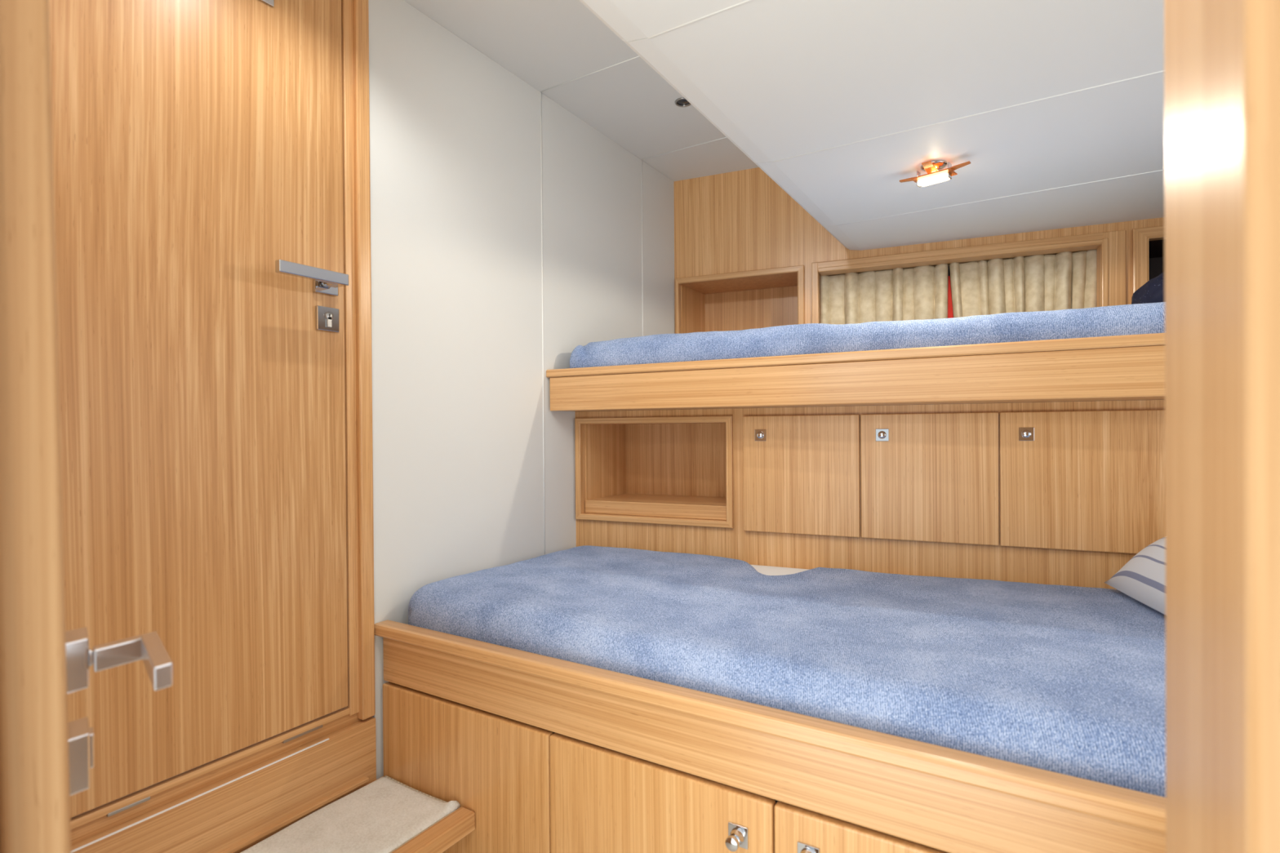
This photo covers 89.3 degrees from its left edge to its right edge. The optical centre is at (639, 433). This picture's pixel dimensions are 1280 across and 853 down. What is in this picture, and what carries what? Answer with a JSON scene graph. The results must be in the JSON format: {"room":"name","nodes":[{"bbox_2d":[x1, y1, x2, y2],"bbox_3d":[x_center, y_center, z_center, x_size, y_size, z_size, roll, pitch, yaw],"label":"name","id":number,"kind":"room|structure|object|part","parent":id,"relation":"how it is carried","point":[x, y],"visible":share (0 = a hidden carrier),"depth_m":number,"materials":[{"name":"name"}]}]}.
{"room":"boat cabin","nodes":[
{"label":"boat cabin","id":0,"kind":"room"},
{"bbox_2d":[0,0,173,852],"bbox_3d":[-0.677,-0.039,0.737,0.169,2.119,0.730,-1,0,-42],"label":"door","id":1,"kind":"structure","parent":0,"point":[46,759],"depth_m":0.49,"materials":[{"name":"brown wood"}]},
{"bbox_3d":[-0.546,0.219,0.627,0.018,0.048,0.056,-1,0,-42],"label":"handle","id":2,"kind":"part","parent":1,"relation":"part of","materials":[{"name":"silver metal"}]},
{"bbox_3d":[-0.545,0.311,0.627,0.018,0.053,0.056,-1,0,-42],"label":"lock plate","id":3,"kind":"part","parent":1,"relation":"part of","materials":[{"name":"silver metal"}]},
{"bbox_3d":[-0.463,0.214,0.613,0.124,0.023,0.056,0,0,32],"label":"lever","id":4,"kind":"part","parent":1,"relation":"part of","materials":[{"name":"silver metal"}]},
{"bbox_2d":[70,0,675,818],"bbox_3d":[-0.600,0.021,1.456,0.052,2.049,3.050,0,0,32],"label":"wall","id":5,"kind":"structure","parent":0,"point":[510,234],"depth_m":1.71,"materials":[{"name":"white paint"}]},
{"bbox_2d":[48,0,348,817],"bbox_3d":[-0.844,-0.189,0.993,0.102,1.618,0.910,0,0,32],"label":"door","id":6,"kind":"structure","parent":5,"relation":"in","point":[197,144],"depth_m":1.14,"materials":[{"name":"brown wood"}]},
{"bbox_3d":[-0.711,-0.845,1.230,0.005,0.056,0.031,0,0,32],"label":"catch plate","id":7,"kind":"part","parent":6,"relation":"part of","materials":[{"name":"silver metal"}]},
{"bbox_3d":[-0.644,-0.310,1.263,0.044,0.023,0.142,0,0,32],"label":"lever","id":8,"kind":"part","parent":6,"relation":"part of","materials":[{"name":"silver metal"}]},
{"bbox_3d":[-0.645,-0.310,1.331,0.008,0.048,0.052,0,0,32],"label":"handle","id":9,"kind":"part","parent":6,"relation":"part of","materials":[{"name":"silver metal"}]},
{"bbox_3d":[-0.643,-0.235,1.335,0.007,0.049,0.049,0,0,32],"label":"lock plate","id":10,"kind":"part","parent":6,"relation":"part of","materials":[{"name":"silver metal"}]},
{"bbox_2d":[70,0,375,844],"bbox_3d":[-0.916,-0.184,0.914,0.043,1.626,1.200,0,0,32],"label":"trim","id":11,"kind":"structure","parent":5,"relation":"attached to","point":[354,13],"depth_m":1.39,"materials":[{"name":"brown wood"}]},
{"bbox_3d":[-0.747,0.599,1.175,0.012,0.005,0.359,0,0,32],"label":"sill plate","id":12,"kind":"part","parent":11,"relation":"part of","materials":[{"name":"brown wood"}]},
{"bbox_3d":[-0.922,0.609,0.912,0.031,0.040,1.176,0,0,32],"label":"sill","id":13,"kind":"part","parent":11,"relation":"part of","materials":[{"name":"brown wood"}]},
{"bbox_3d":[-0.610,-0.192,1.411,0.043,1.620,0.033,0,0,32],"label":"casing","id":14,"kind":"part","parent":11,"relation":"part of","materials":[{"name":"brown wood"}]},
{"bbox_2d":[71,716,376,852],"bbox_3d":[-0.910,0.714,0.920,0.062,0.173,1.200,0,0,32],"label":"door sill","id":15,"kind":"structure","parent":5,"relation":"attached to","point":[237,812],"depth_m":1.20,"materials":[{"name":"brown wood"}]},
{"bbox_2d":[404,0,759,181],"bbox_3d":[-0.224,-1.019,1.302,0.840,0.032,3.198,0,0,32],"label":"ceiling","id":16,"kind":"structure","parent":0,"point":[560,48],"depth_m":1.83,"materials":[{"name":"white paint"}]},
{"bbox_2d":[675,97,691,106],"bbox_3d":[0.133,-1.010,1.977,0.053,0.004,0.053,0,0,32],"label":"recessed light","id":17,"kind":"object","parent":16,"relation":"in","point":[681,102],"visible":0.75,"depth_m":1.98,"materials":[{"name":"silver metal"}]},
{"bbox_2d":[574,400,1164,589],"bbox_3d":[0.943,0.480,1.551,2.500,1.108,0.020,0,0,24],"label":"wall","id":18,"kind":"structure","parent":0,"point":[1089,569],"depth_m":1.70,"materials":[{"name":"brown wood"}]},
{"bbox_2d":[574,415,733,528],"bbox_3d":[0.096,0.109,2.054,0.534,0.318,0.277,0,0,24],"label":"wall niche","id":19,"kind":"object","parent":18,"relation":"attached to","point":[677,466],"visible":0.77,"depth_m":2.13,"materials":[{"name":"brown wood"}]},
{"bbox_2d":[585,493,726,519],"bbox_3d":[0.104,0.229,2.060,0.502,0.041,0.240,0,0,24],"label":"shelf","id":20,"kind":"object","parent":19,"relation":"attached to","point":[684,505],"depth_m":1.99,"materials":[{"name":"brown wood"}]},
{"bbox_3d":[0.169,0.108,2.167,0.494,0.302,0.010,0,0,24],"label":"panel","id":21,"kind":"part","parent":19,"relation":"part of","materials":[{"name":"brown wood"}]},
{"bbox_2d":[742,414,860,537],"bbox_3d":[0.431,0.112,1.753,0.310,0.321,0.024,0,0,24],"label":"locker","id":22,"kind":"object","parent":18,"relation":"attached to","point":[801,473],"visible":1,"depth_m":1.75,"materials":[{"name":"brown wood"}]},
{"bbox_3d":[0.331,0.005,1.787,0.020,0.020,0.006,0,0,24],"label":"knob","id":23,"kind":"part","parent":22,"relation":"part of","materials":[{"name":"silver metal"}]},
{"bbox_3d":[0.333,0.005,1.791,0.032,0.032,0.003,0,0,24],"label":"knob plate","id":24,"kind":"part","parent":22,"relation":"part of","materials":[{"name":"silver metal"}]},
{"bbox_2d":[860,412,999,546],"bbox_3d":[0.719,0.110,1.624,0.315,0.321,0.024,0,0,24],"label":"locker","id":25,"kind":"object","parent":18,"relation":"attached to","point":[926,477],"visible":1,"depth_m":1.62,"materials":[{"name":"brown wood"}]},
{"bbox_3d":[0.619,0.004,1.658,0.020,0.020,0.006,0,0,24],"label":"knob","id":26,"kind":"part","parent":25,"relation":"part of","materials":[{"name":"silver metal"}]},
{"bbox_3d":[0.621,0.004,1.662,0.032,0.032,0.003,0,0,24],"label":"knob plate","id":27,"kind":"part","parent":25,"relation":"part of","materials":[{"name":"silver metal"}]},
{"bbox_2d":[999,409,1165,554],"bbox_3d":[1.019,0.109,1.489,0.336,0.321,0.024,0,0,24],"label":"locker","id":28,"kind":"object","parent":18,"relation":"attached to","point":[1094,481],"visible":0.95,"depth_m":1.49,"materials":[{"name":"brown wood"}]},
{"bbox_3d":[0.912,0.002,1.531,0.032,0.032,0.003,0,0,24],"label":"knob plate","id":29,"kind":"part","parent":28,"relation":"part of","materials":[{"name":"silver metal"}]},
{"bbox_3d":[0.911,0.002,1.527,0.020,0.020,0.006,0,0,24],"label":"knob","id":30,"kind":"part","parent":28,"relation":"part of","materials":[{"name":"silver metal"}]},
{"bbox_2d":[579,0,1164,250],"bbox_3d":[0.779,-0.828,0.698,1.800,0.361,3.218,0,0,32],"label":"ceiling","id":31,"kind":"structure","parent":0,"point":[1055,108],"depth_m":1.26,"materials":[{"name":"white paint"}]},
{"bbox_2d":[899,160,970,186],"bbox_3d":[0.716,-0.633,1.580,0.111,0.042,0.136,0,0,-7],"label":"ceiling lamp","id":32,"kind":"object","parent":31,"relation":"attached to","point":[934,175],"visible":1,"depth_m":1.56,"materials":[{"name":"gold metal"}]},
{"bbox_3d":[0.716,-0.618,1.580,0.068,0.012,0.032,0,0,44],"label":"bulb","id":33,"kind":"part","parent":32,"relation":"part of","materials":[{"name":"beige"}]},
{"bbox_3d":[0.716,-0.626,1.580,0.092,0.003,0.052,0,0,44],"label":"glass plate","id":34,"kind":"part","parent":32,"relation":"part of","materials":[{"name":"orange"}]},
{"bbox_2d":[673,167,1164,333],"bbox_3d":[1.294,-0.546,2.134,2.500,0.949,0.020,0,0,23],"label":"wall","id":35,"kind":"structure","parent":0,"point":[741,220],"depth_m":2.48,"materials":[{"name":"brown wood"}]},
{"bbox_2d":[675,265,804,333],"bbox_3d":[0.436,-0.462,2.615,0.528,0.326,0.254,0,0,23],"label":"wall niche","id":36,"kind":"object","parent":35,"relation":"attached to","point":[738,304],"visible":0.51,"depth_m":2.69,"materials":[{"name":"brown wood"}]},
{"bbox_3d":[0.501,-0.462,2.720,0.491,0.304,0.010,0,0,23],"label":"panel","id":37,"kind":"part","parent":36,"relation":"part of","materials":[{"name":"brown wood"}]},
{"bbox_2d":[546,333,1164,411],"bbox_3d":[0.989,-0.137,1.822,2.348,0.123,0.983,0,0,28],"label":"bunk","id":38,"kind":"object","parent":35,"relation":"attached to","point":[1128,367],"visible":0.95,"depth_m":1.50,"materials":[{"name":"brown wood"}]},
{"bbox_3d":[0.749,-0.183,1.416,2.299,0.023,0.043,0,0,28],"label":"cap rail","id":39,"kind":"part","parent":38,"relation":"part of","materials":[{"name":"brown wood"}]},
{"bbox_2d":[569,302,1164,368],"bbox_3d":[1.034,-0.194,1.814,2.369,0.196,0.925,0,0,28],"label":"mattress","id":40,"kind":"object","parent":38,"relation":"on","point":[1148,317],"visible":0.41,"depth_m":1.55,"materials":[{"name":"blue fabric"}]},
{"bbox_2d":[1131,271,1164,304],"bbox_3d":[1.466,-0.358,1.683,0.314,0.193,0.327,0,0,32],"label":"pillow","id":41,"kind":"object","parent":40,"relation":"on","point":[1153,291],"visible":0.12,"depth_m":1.67,"materials":[{"name":"blue fabric"}]},
{"bbox_2d":[811,230,1125,323],"bbox_3d":[1.095,-0.462,2.257,0.960,0.382,0.123,0,0,23],"label":"window","id":42,"kind":"structure","parent":35,"relation":"in","point":[1110,246],"depth_m":2.14,"materials":[{"name":"brown wood"}]},
{"bbox_2d":[820,263,948,324],"bbox_3d":[0.873,-0.451,2.356,0.450,0.292,0.046,0,0,23],"label":"curtain","id":43,"kind":"object","parent":42,"relation":"hanging from","point":[918,292],"visible":0.62,"depth_m":2.35,"materials":[{"name":"beige fabric"}]},
{"bbox_2d":[947,275,953,318],"bbox_3d":[1.092,-0.439,2.294,0.060,0.235,0.006,0,0,23],"label":"cloth","id":44,"kind":"object","parent":42,"relation":"hanging from","point":[950,314],"visible":0.06,"depth_m":2.29,"materials":[{"name":"red fabric"}]},
{"bbox_2d":[949,249,1097,317],"bbox_3d":[1.288,-0.453,2.179,0.448,0.292,0.046,0,0,23],"label":"curtain","id":45,"kind":"object","parent":42,"relation":"hanging from","point":[1066,280],"visible":0.63,"depth_m":2.17,"materials":[{"name":"beige fabric"}]},
{"bbox_2d":[1132,225,1164,294],"bbox_3d":[1.851,-0.456,2.035,0.573,0.362,0.301,0,0,23],"label":"wall niche","id":46,"kind":"object","parent":35,"relation":"attached to","point":[1148,256],"visible":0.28,"depth_m":2.00,"materials":[{"name":"brown wood"}]},
{"bbox_3d":[1.942,-0.450,2.155,0.501,0.327,0.010,0,0,23],"label":"panel","id":47,"kind":"part","parent":46,"relation":"part of","materials":[{"name":"black"}]},
{"bbox_3d":[-0.211,1.073,-0.253,2.500,0.040,2.530,0,0,32],"label":"floor","id":48,"kind":"structure","parent":0,"visible":0},
{"bbox_2d":[240,776,475,852],"bbox_3d":[-0.764,0.902,0.841,0.286,0.296,1.216,0,0,32],"label":"step","id":49,"kind":"structure","parent":48,"relation":"on","point":[442,835],"depth_m":1.23,"materials":[{"name":"brown wood"}]},
{"bbox_2d":[240,775,459,852],"bbox_3d":[-0.766,0.751,0.870,0.238,0.022,1.165,0,0,32],"label":"mat","id":50,"kind":"object","parent":49,"relation":"on","point":[385,814],"visible":1,"depth_m":1.24,"materials":[{"name":"beige carpet"}]},
{"bbox_2d":[374,620,1165,852],"bbox_3d":[0.621,0.726,1.099,2.399,0.626,0.731,0,0,32],"label":"bunk","id":51,"kind":"object","parent":48,"relation":"on","point":[548,754],"visible":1,"depth_m":1.04,"materials":[{"name":"brown wood"}]},
{"bbox_3d":[-0.363,0.754,1.318,0.472,0.402,0.018,0,0,32],"label":"cabinet door","id":52,"kind":"part","parent":51,"relation":"part of","materials":[{"name":"brown wood"}]},
{"bbox_3d":[0.021,0.752,1.081,0.425,0.402,0.018,0,0,32],"label":"cabinet door","id":53,"kind":"part","parent":51,"relation":"part of","materials":[{"name":"brown wood"}]},
{"bbox_3d":[0.143,0.614,0.977,0.023,0.023,0.025,0,0,32],"label":"knob","id":54,"kind":"part","parent":51,"relation":"part of","materials":[{"name":"silver metal"}]},
{"bbox_3d":[0.150,0.614,0.989,0.032,0.032,0.003,0,0,32],"label":"knob plate","id":55,"kind":"part","parent":51,"relation":"part of","materials":[{"name":"silver metal"}]},
{"bbox_2d":[408,545,1165,797],"bbox_3d":[0.708,0.396,1.261,2.362,0.122,0.998,0,0,32],"label":"mattress","id":56,"kind":"object","parent":51,"relation":"on","point":[1070,681],"visible":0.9,"depth_m":1.13,"materials":[{"name":"blue fabric"}]},
{"bbox_2d":[1104,536,1165,615],"bbox_3d":[1.236,0.252,1.122,0.646,0.166,0.394,0,0,25],"label":"pillow","id":57,"kind":"object","parent":56,"relation":"on","point":[1142,579],"visible":0.18,"depth_m":1.28,"materials":[{"name":"white fabric"}]},
{"bbox_3d":[0.235,0.608,0.920,0.023,0.023,0.025,0,0,32],"label":"knob","id":58,"kind":"part","parent":51,"relation":"part of","materials":[{"name":"silver metal"}]},
{"bbox_3d":[0.242,0.608,0.932,0.032,0.032,0.003,0,0,32],"label":"knob plate","id":59,"kind":"part","parent":51,"relation":"part of","materials":[{"name":"silver metal"}]},
{"bbox_3d":[0.382,0.751,0.859,0.417,0.402,0.018,0,0,32],"label":"cabinet door","id":60,"kind":"part","parent":51,"relation":"part of","materials":[{"name":"brown wood"}]},
{"bbox_2d":[1164,0,1279,852],"bbox_3d":[0.600,-0.080,0.189,0.675,2.249,0.222,0,0,32],"label":"trim","id":61,"kind":"structure","parent":48,"relation":"on","point":[1222,57],"depth_m":0.31,"materials":[{"name":"brown wood"}]}
]}

